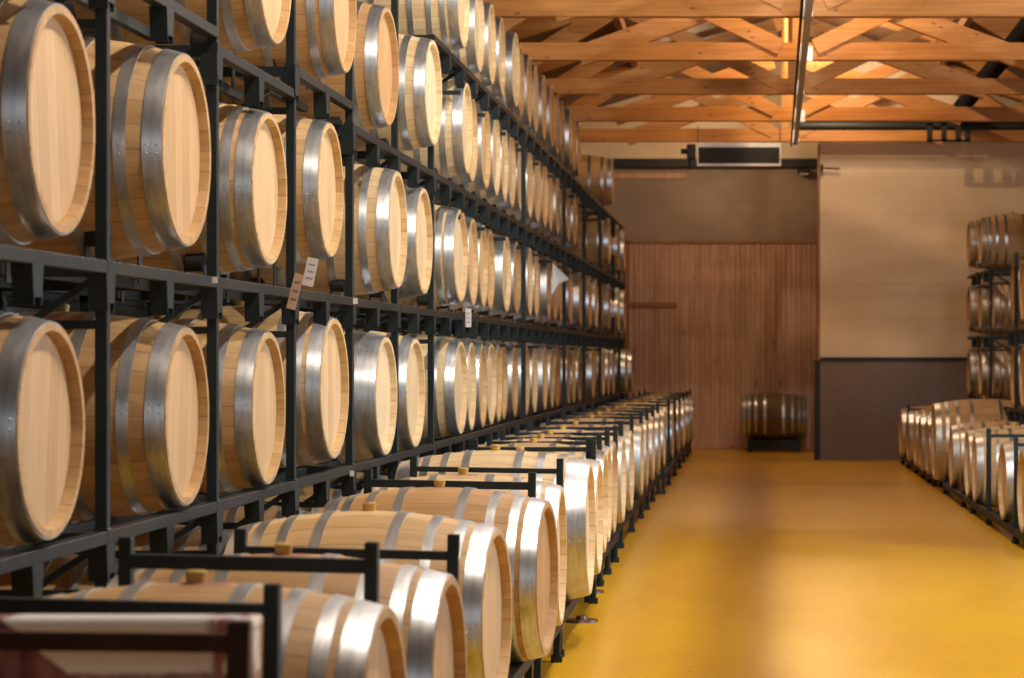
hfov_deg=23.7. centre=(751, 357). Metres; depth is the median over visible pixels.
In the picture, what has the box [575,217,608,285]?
rack
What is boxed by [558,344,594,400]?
wine barrel
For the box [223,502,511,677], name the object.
wine barrel
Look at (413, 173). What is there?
rack leg
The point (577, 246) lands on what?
wine barrel
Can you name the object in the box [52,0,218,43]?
rack
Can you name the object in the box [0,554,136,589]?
wine barrel
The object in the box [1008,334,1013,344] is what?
cup
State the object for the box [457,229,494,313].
wine barrel
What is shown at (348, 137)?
rack leg
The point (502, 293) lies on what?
wine barrel
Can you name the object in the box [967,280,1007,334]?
wine barrel
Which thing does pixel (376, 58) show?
wine barrel
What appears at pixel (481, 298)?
wine barrel
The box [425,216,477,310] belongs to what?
wine barrel
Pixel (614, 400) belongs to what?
rack
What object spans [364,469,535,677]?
frame
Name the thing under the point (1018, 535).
frame
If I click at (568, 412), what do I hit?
rack
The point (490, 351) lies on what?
wine barrel
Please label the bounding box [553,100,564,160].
wine barrel
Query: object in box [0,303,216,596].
rack
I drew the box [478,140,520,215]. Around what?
wine barrel
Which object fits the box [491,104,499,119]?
rack leg
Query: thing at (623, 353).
wine barrel
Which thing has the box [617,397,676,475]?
frame
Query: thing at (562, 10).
roof truss
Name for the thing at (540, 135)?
wine barrel
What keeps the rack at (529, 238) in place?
on the rack at (527, 334)
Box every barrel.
[0,0,94,246]
[0,311,84,549]
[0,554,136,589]
[0,614,262,677]
[12,304,208,520]
[15,37,210,259]
[42,569,406,677]
[46,0,290,52]
[106,543,466,677]
[112,103,286,274]
[115,524,232,559]
[145,301,348,467]
[148,315,285,493]
[186,503,310,532]
[195,0,356,84]
[219,1,398,134]
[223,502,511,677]
[225,163,406,295]
[227,104,343,268]
[264,485,359,513]
[304,329,396,464]
[321,480,558,662]
[330,472,387,492]
[337,34,441,150]
[341,326,424,452]
[354,78,472,181]
[354,183,432,301]
[356,0,469,52]
[360,467,566,625]
[385,204,467,308]
[395,444,594,599]
[399,333,467,438]
[405,330,475,432]
[419,99,477,187]
[419,331,486,429]
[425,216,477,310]
[434,114,500,202]
[436,332,496,425]
[438,104,490,192]
[442,0,484,77]
[444,222,487,312]
[451,2,495,86]
[451,334,507,420]
[454,124,508,204]
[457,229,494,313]
[462,438,607,552]
[465,233,510,316]
[466,338,502,422]
[467,133,515,209]
[475,30,519,108]
[475,149,532,222]
[475,336,529,418]
[476,338,517,418]
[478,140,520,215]
[478,434,611,542]
[484,430,617,533]
[485,155,540,225]
[486,16,505,96]
[486,240,520,318]
[492,162,547,232]
[494,168,552,233]
[494,245,532,320]
[498,54,532,125]
[498,340,537,414]
[506,425,625,522]
[508,44,523,116]
[510,250,538,321]
[511,174,559,240]
[511,341,547,412]
[515,74,546,140]
[515,341,554,409]
[516,446,603,574]
[517,180,561,241]
[518,255,550,323]
[520,420,633,510]
[525,64,538,132]
[528,342,559,407]
[531,189,576,248]
[531,259,557,324]
[534,92,559,155]
[538,262,561,325]
[539,83,554,148]
[540,414,643,496]
[542,214,610,266]
[542,343,570,406]
[543,343,575,403]
[545,267,572,327]
[547,107,572,168]
[552,411,648,488]
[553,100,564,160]
[553,115,576,173]
[553,270,581,328]
[556,188,570,244]
[556,344,581,402]
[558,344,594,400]
[559,122,580,178]
[565,408,654,481]
[567,197,580,249]
[567,274,591,330]
[570,155,613,205]
[571,224,619,271]
[572,278,597,330]
[577,345,604,398]
[578,282,610,333]
[579,406,660,474]
[581,229,625,274]
[589,346,609,396]
[589,403,665,468]
[591,287,619,334]
[597,347,614,395]
[598,400,673,460]
[603,290,625,335]
[604,347,627,393]
[609,397,679,452]
[620,395,684,447]
[621,349,632,392]
[645,393,689,442]
[653,391,693,438]
[741,391,806,439]
[899,403,934,456]
[906,408,931,461]
[913,411,931,466]
[918,415,931,470]
[924,418,931,474]
[931,396,1020,479]
[949,418,1020,488]
[964,422,1019,497]
[967,219,1010,268]
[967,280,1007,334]
[967,345,1000,396]
[971,425,1023,506]
[978,212,1023,267]
[978,281,1002,333]
[978,345,1013,396]
[992,279,1023,331]
[992,345,1020,398]
[998,439,1023,523]
[1010,261,1023,324]
[1010,345,1023,408]
[1017,449,1023,532]
[1019,260,1023,320]
[1019,347,1023,407]
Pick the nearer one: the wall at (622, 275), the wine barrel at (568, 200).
the wine barrel at (568, 200)
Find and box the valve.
[681,144,695,168]
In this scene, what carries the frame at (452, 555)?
on the floor
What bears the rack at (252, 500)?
on the rack at (212, 549)
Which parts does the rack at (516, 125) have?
cross arm, rail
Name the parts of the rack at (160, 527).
cross arm, post, rail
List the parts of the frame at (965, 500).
rail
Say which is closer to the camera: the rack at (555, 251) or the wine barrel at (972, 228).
the rack at (555, 251)
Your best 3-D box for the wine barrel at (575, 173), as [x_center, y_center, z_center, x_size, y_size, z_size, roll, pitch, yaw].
[-2.598,-2.570,29.748,0.943,0.777,0.777,0,0,-1]
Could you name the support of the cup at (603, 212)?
on the rack at (602, 213)
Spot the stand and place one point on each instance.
(752, 444)
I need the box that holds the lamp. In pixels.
[798,169,809,174]
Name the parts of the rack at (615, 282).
post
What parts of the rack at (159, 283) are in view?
cross arm, post, rail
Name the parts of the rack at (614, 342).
post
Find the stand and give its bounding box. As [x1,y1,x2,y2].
[747,439,800,451]
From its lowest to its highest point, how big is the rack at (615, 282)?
1.058 m
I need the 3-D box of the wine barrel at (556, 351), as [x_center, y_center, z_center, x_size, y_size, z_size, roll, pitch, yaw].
[-2.604,0.210,26.528,0.943,0.777,0.777,0,0,0]
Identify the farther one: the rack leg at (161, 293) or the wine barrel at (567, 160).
the wine barrel at (567, 160)
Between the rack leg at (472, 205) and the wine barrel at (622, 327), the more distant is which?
the wine barrel at (622, 327)
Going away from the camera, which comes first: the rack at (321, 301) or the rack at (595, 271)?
the rack at (321, 301)
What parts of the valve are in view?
knob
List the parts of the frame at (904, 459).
rail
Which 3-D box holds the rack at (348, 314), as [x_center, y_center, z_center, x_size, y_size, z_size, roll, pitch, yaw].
[-2.485,-0.627,13.234,0.874,1.070,1.639,0,0,0]
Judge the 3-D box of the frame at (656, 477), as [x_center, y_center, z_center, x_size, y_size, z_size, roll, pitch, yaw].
[-1.426,1.018,26.479,0.794,1.024,1.405,0,0,0]
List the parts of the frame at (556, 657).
post, rail, post, rail, post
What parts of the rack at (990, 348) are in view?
post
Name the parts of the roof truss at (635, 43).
king post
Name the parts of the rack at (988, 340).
post, cross arm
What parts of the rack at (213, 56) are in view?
cross arm, post, rail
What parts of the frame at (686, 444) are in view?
rail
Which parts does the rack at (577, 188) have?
rail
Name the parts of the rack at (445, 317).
cross arm, post, rail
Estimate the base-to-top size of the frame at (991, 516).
0.880 m
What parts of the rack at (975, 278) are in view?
rail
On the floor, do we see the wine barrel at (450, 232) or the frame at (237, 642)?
the frame at (237, 642)
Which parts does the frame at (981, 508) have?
rail, post, rail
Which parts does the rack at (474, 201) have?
cross arm, rail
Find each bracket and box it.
[820,164,839,171]
[927,123,970,141]
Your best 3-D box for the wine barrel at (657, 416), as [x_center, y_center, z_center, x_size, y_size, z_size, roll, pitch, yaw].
[-1.484,0.926,26.450,0.943,0.810,0.781,0,0,0]
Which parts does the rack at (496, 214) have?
cross arm, rail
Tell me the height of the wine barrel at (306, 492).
0.778 m
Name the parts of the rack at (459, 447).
cross arm, rail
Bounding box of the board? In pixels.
[614,173,685,178]
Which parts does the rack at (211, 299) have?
cross arm, post, rail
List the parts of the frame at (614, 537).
post, rail, rail, post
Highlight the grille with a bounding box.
[698,147,779,163]
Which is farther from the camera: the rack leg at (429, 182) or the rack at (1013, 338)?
the rack at (1013, 338)
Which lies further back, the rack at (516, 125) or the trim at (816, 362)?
the trim at (816, 362)
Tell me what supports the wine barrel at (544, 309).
on the rack at (554, 337)
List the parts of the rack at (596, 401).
rail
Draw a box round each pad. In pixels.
[565,615,597,622]
[596,589,604,593]
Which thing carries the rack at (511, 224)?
on the rack at (512, 330)
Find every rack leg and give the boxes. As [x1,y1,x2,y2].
[10,263,43,305]
[87,272,115,310]
[88,0,114,11]
[149,6,174,43]
[149,280,174,314]
[201,53,222,86]
[244,77,263,107]
[281,73,299,101]
[313,92,329,118]
[341,130,356,155]
[366,144,379,167]
[387,156,400,173]
[407,167,419,187]
[424,177,435,195]
[440,55,451,73]
[440,185,451,203]
[455,69,464,86]
[455,193,464,210]
[468,81,477,98]
[468,201,477,217]
[480,93,488,109]
[480,207,488,223]
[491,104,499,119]
[491,213,499,228]
[501,114,509,128]
[501,219,509,233]
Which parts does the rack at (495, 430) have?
cross arm, rail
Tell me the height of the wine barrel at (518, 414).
0.808 m
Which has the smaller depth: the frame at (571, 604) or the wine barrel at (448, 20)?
the frame at (571, 604)
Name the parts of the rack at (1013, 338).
rail, post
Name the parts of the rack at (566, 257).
post, rail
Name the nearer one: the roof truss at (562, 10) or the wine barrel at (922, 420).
the roof truss at (562, 10)
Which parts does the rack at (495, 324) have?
cross arm, rail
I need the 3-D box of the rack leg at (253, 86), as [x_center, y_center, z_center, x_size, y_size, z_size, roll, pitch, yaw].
[-2.079,-1.108,10.100,0.062,0.121,0.115,0,0,0]
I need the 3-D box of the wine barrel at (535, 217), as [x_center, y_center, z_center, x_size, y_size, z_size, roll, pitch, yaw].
[-2.599,-1.673,24.047,0.943,0.777,0.777,0,0,1]
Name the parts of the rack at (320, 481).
cross arm, post, rail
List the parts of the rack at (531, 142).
cross arm, rail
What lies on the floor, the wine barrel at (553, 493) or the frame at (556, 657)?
the frame at (556, 657)
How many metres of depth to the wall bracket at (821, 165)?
36.16 m
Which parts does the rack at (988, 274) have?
rail, cross arm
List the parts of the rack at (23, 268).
rail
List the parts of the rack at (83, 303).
post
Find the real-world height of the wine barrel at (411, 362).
0.807 m
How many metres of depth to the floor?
16.33 m
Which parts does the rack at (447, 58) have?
cross arm, rail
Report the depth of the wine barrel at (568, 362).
27.95 m
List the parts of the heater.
frame, casing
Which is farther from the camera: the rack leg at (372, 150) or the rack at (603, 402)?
the rack at (603, 402)
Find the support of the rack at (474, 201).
on the rack at (459, 325)
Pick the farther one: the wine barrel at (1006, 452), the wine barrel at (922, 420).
the wine barrel at (922, 420)
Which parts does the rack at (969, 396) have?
rail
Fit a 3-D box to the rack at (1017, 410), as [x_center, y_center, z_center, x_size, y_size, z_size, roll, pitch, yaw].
[3.328,0.253,25.846,0.914,1.035,1.208,0,0,0]
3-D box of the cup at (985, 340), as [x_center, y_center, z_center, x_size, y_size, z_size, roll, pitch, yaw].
[3.223,-0.211,33.350,0.062,0.121,0.115,0,0,0]
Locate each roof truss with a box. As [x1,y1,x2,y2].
[483,0,1023,23]
[502,18,1023,66]
[509,18,1023,99]
[537,18,1023,125]
[559,18,1023,145]
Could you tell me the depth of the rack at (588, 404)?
29.84 m
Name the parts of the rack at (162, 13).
cross arm, rail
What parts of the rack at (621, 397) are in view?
post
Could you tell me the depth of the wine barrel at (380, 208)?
13.42 m
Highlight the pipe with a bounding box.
[800,122,1023,129]
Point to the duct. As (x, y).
(990, 69)
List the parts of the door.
frame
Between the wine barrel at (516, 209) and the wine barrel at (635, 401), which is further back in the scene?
the wine barrel at (635, 401)
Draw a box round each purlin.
[613,18,638,67]
[936,18,972,64]
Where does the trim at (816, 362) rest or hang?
attached to the wall at (895, 217)
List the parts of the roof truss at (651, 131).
king post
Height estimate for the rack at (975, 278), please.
1.058 m
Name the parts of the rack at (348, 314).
cross arm, post, rail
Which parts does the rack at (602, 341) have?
post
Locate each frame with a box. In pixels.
[0,536,379,677]
[0,620,251,677]
[233,528,459,584]
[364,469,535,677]
[410,456,563,677]
[468,433,603,601]
[472,439,597,656]
[500,430,610,580]
[515,425,618,573]
[527,421,623,560]
[531,416,634,546]
[562,411,643,527]
[572,408,649,514]
[582,403,659,500]
[582,406,654,501]
[606,400,670,493]
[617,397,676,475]
[625,395,681,468]
[627,393,685,462]
[638,391,688,462]
[643,389,691,452]
[901,405,929,467]
[907,460,914,469]
[914,465,921,475]
[921,470,926,478]
[927,474,938,486]
[939,480,949,492]
[942,479,961,506]
[961,490,970,506]
[970,429,1023,523]
[986,429,1023,542]
[1012,437,1023,543]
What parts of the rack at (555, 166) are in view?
rail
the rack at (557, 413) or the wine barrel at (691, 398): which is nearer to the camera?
the rack at (557, 413)
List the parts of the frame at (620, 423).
post, rail, post, rail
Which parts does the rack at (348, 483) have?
cross arm, post, rail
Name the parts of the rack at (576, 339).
rail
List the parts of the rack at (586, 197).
rail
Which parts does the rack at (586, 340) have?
post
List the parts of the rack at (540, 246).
cross arm, rail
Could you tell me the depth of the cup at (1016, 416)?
26.46 m
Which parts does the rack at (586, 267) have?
post, rail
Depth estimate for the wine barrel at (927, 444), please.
29.21 m
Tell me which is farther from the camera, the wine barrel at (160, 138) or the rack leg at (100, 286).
the wine barrel at (160, 138)
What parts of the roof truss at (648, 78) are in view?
king post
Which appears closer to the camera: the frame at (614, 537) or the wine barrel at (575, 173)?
the frame at (614, 537)
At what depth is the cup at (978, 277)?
34.08 m
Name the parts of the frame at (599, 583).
post, post, rail, post, post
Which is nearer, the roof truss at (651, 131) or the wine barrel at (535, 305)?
the wine barrel at (535, 305)
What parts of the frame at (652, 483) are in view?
rail, rail, post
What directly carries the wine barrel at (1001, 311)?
on the rack at (988, 340)
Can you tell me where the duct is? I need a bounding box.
[953,18,1023,106]
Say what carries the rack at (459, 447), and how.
on the rack
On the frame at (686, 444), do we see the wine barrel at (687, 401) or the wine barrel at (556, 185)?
the wine barrel at (687, 401)
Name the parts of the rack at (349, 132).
cross arm, post, rail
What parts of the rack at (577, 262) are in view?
rail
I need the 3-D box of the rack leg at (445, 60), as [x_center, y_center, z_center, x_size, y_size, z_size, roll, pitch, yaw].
[-2.079,-1.994,16.425,0.062,0.121,0.115,0,0,0]
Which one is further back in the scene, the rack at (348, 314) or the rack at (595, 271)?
the rack at (595, 271)
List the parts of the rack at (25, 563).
rail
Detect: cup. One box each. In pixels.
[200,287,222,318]
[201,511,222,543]
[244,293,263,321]
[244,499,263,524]
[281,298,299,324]
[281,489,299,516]
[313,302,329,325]
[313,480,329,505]
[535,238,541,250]
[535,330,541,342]
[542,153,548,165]
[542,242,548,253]
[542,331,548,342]
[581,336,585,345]
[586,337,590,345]
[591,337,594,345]
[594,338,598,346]
[597,207,601,215]
[602,211,605,219]
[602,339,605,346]
[971,277,975,284]
[971,339,975,347]
[976,275,980,283]
[976,339,980,346]
[983,338,987,346]
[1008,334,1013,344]
[1008,411,1012,421]
[1013,333,1019,343]
[1013,412,1019,421]
[1020,333,1023,343]
[1020,413,1023,424]
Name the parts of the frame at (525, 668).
post, rail, rail, post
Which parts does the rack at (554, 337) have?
rail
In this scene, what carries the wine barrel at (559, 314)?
on the rack at (566, 338)
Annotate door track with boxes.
[611,158,816,167]
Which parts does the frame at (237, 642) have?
rail, post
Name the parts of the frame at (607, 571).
post, rail, rail, post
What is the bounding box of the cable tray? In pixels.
[790,0,812,145]
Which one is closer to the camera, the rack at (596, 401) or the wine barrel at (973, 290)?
the rack at (596, 401)
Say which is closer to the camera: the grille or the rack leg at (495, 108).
the rack leg at (495, 108)
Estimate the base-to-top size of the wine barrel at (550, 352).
0.785 m
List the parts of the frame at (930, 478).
rail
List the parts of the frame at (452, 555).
post, rail, post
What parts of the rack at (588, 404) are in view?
post, rail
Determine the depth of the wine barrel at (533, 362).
23.79 m
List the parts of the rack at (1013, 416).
rail, post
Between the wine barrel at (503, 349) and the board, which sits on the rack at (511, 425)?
the wine barrel at (503, 349)
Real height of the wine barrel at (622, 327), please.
0.782 m
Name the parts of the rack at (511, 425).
cross arm, rail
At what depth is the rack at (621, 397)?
37.75 m
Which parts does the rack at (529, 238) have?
cross arm, post, rail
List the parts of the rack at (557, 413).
rail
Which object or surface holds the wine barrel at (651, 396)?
on the frame at (683, 450)
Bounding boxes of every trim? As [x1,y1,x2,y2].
[814,360,819,459]
[817,144,819,359]
[820,357,966,360]
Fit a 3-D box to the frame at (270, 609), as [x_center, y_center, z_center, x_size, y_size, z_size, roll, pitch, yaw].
[-1.372,1.002,5.920,0.719,1.025,1.020,1,1,4]
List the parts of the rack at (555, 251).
cross arm, rail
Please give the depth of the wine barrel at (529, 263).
23.16 m
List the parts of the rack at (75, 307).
rail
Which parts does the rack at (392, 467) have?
cross arm, post, rail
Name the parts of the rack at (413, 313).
cross arm, post, rail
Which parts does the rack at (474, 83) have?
cross arm, rail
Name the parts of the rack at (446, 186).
cross arm, post, rail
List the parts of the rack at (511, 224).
cross arm, rail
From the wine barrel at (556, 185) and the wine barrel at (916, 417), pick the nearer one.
the wine barrel at (556, 185)
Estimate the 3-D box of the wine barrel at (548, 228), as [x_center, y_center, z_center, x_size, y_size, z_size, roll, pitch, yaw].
[-2.605,-1.673,25.657,0.943,0.776,0.776,0,0,-1]
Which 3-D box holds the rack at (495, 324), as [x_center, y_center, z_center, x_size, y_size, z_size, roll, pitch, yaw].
[-2.485,-0.627,19.559,0.874,1.070,1.639,0,0,0]
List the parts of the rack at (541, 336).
cross arm, rail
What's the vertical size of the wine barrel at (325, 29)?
0.822 m
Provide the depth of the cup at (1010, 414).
27.03 m
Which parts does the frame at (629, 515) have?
post, rail, rail, post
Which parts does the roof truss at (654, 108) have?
king post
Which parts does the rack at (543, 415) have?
rail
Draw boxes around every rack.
[0,2,216,328]
[0,79,290,333]
[0,244,107,305]
[0,291,294,557]
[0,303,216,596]
[0,531,107,597]
[6,291,195,311]
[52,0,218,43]
[80,296,152,315]
[82,0,294,107]
[95,574,109,587]
[110,310,352,528]
[115,100,352,337]
[190,154,397,336]
[190,308,397,507]
[197,0,353,118]
[207,537,218,554]
[299,288,433,340]
[312,332,433,490]
[326,58,397,167]
[330,196,463,343]
[342,0,433,187]
[342,159,487,218]
[356,305,487,338]
[378,325,507,456]
[380,308,507,345]
[380,335,463,475]
[380,429,487,465]
[401,146,463,203]
[405,310,525,346]
[405,327,525,448]
[413,34,463,73]
[434,184,507,230]
[436,242,540,347]
[439,53,487,98]
[448,72,507,119]
[452,319,553,348]
[452,331,553,426]
[464,198,525,240]
[465,341,540,442]
[470,338,565,420]
[479,100,525,137]
[485,146,540,248]
[489,263,575,349]
[489,319,565,348]
[489,338,575,417]
[499,220,553,255]
[507,122,540,152]
[517,339,593,409]
[518,137,553,165]
[518,229,565,262]
[530,342,601,407]
[531,184,575,267]
[533,153,565,177]
[541,244,585,272]
[547,166,575,187]
[551,323,585,349]
[554,173,585,197]
[556,202,593,277]
[557,403,585,412]
[566,265,601,281]
[568,273,593,350]
[574,329,601,350]
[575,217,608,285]
[578,189,593,205]
[580,197,601,213]
[581,206,608,220]
[586,281,608,350]
[586,347,608,405]
[587,329,614,347]
[589,262,614,286]
[592,213,614,225]
[595,288,620,347]
[596,395,614,402]
[597,271,625,290]
[598,230,620,291]
[606,332,625,351]
[611,219,620,232]
[612,348,620,402]
[618,348,625,400]
[967,272,1010,287]
[967,336,1007,350]
[967,395,995,398]
[979,268,1010,284]
[979,281,1011,350]
[979,347,1010,399]
[1003,252,1021,349]
[1003,344,1019,421]
[1015,329,1023,343]
[1015,408,1023,424]
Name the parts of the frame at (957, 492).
rail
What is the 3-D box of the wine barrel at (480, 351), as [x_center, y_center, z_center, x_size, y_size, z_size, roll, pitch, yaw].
[-2.559,0.195,18.796,0.943,0.825,0.796,0,1,-1]
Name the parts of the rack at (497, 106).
cross arm, rail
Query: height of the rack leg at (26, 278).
0.121 m
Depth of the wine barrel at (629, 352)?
38.79 m
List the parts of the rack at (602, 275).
post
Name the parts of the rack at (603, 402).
post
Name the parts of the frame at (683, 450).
rail, post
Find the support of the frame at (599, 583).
on the floor
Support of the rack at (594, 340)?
on the rack at (596, 401)
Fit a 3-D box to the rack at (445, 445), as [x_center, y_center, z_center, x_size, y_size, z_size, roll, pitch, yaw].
[-2.485,0.253,16.396,0.874,1.035,1.639,0,0,0]
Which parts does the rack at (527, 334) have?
cross arm, post, rail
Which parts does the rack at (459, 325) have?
cross arm, rail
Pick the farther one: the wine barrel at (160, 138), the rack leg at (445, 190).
the rack leg at (445, 190)
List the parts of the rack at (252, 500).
post, cross arm, post, rail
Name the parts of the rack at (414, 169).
cross arm, post, rail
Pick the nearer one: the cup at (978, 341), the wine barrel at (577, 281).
the wine barrel at (577, 281)
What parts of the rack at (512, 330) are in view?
cross arm, rail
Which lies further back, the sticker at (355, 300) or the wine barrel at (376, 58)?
the wine barrel at (376, 58)
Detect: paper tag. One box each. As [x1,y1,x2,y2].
[286,273,303,309]
[302,257,318,286]
[466,309,470,326]
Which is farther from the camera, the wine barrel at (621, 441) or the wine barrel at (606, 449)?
the wine barrel at (621, 441)
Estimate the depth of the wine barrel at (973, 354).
35.24 m
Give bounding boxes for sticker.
[212,277,216,282]
[353,298,357,303]
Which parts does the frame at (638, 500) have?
rail, rail, post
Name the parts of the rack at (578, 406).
rail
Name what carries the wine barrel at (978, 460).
on the frame at (981, 508)
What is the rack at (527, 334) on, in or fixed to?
on the rack at (534, 418)
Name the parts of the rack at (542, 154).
rail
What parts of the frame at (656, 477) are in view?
rail, post, rail, post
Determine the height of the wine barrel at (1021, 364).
0.808 m
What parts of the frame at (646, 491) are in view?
rail, rail, post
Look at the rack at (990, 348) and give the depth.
32.58 m
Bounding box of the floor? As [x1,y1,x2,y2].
[359,449,1023,677]
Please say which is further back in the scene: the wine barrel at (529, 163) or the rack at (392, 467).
the wine barrel at (529, 163)
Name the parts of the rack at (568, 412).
post, rail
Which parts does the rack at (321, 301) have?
cross arm, post, rail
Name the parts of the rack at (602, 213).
cross arm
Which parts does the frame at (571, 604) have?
post, rail, rail, post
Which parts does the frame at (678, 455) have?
rail, rail, post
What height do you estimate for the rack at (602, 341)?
1.070 m
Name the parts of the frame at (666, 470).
rail, post, rail, post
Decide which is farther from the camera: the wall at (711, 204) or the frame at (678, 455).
the wall at (711, 204)
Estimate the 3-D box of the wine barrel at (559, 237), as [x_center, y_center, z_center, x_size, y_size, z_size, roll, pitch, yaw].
[-2.606,-1.673,27.267,0.943,0.778,0.778,0,0,-1]
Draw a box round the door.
[625,241,816,448]
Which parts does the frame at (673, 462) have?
rail, rail, post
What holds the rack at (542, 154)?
on the rack at (540, 246)
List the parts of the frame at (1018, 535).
post, rail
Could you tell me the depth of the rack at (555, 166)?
25.77 m
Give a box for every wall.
[6,86,436,470]
[437,254,624,445]
[579,62,819,240]
[820,62,1023,459]
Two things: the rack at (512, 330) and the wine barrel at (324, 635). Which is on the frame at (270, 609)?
the wine barrel at (324, 635)
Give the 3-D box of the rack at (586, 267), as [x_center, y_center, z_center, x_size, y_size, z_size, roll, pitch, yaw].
[-2.485,-1.518,30.627,0.874,1.058,1.639,0,0,0]
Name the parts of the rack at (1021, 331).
rail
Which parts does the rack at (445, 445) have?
cross arm, post, rail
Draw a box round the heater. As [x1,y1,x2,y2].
[697,126,780,166]
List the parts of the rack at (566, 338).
post, rail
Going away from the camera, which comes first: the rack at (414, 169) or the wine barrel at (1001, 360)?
the rack at (414, 169)
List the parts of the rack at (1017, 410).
rail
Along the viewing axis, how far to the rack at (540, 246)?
23.81 m
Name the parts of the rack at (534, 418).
cross arm, post, rail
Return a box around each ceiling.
[518,18,780,106]
[803,18,1023,77]
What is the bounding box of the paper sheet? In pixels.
[552,264,568,293]
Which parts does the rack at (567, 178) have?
rail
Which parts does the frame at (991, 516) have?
post, rail, rail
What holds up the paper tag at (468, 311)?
attached to the rack at (445, 317)
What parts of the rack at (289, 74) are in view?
cross arm, post, rail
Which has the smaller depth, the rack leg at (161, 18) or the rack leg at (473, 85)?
the rack leg at (161, 18)
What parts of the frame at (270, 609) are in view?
post, rail, rail, post, post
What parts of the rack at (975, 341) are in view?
rail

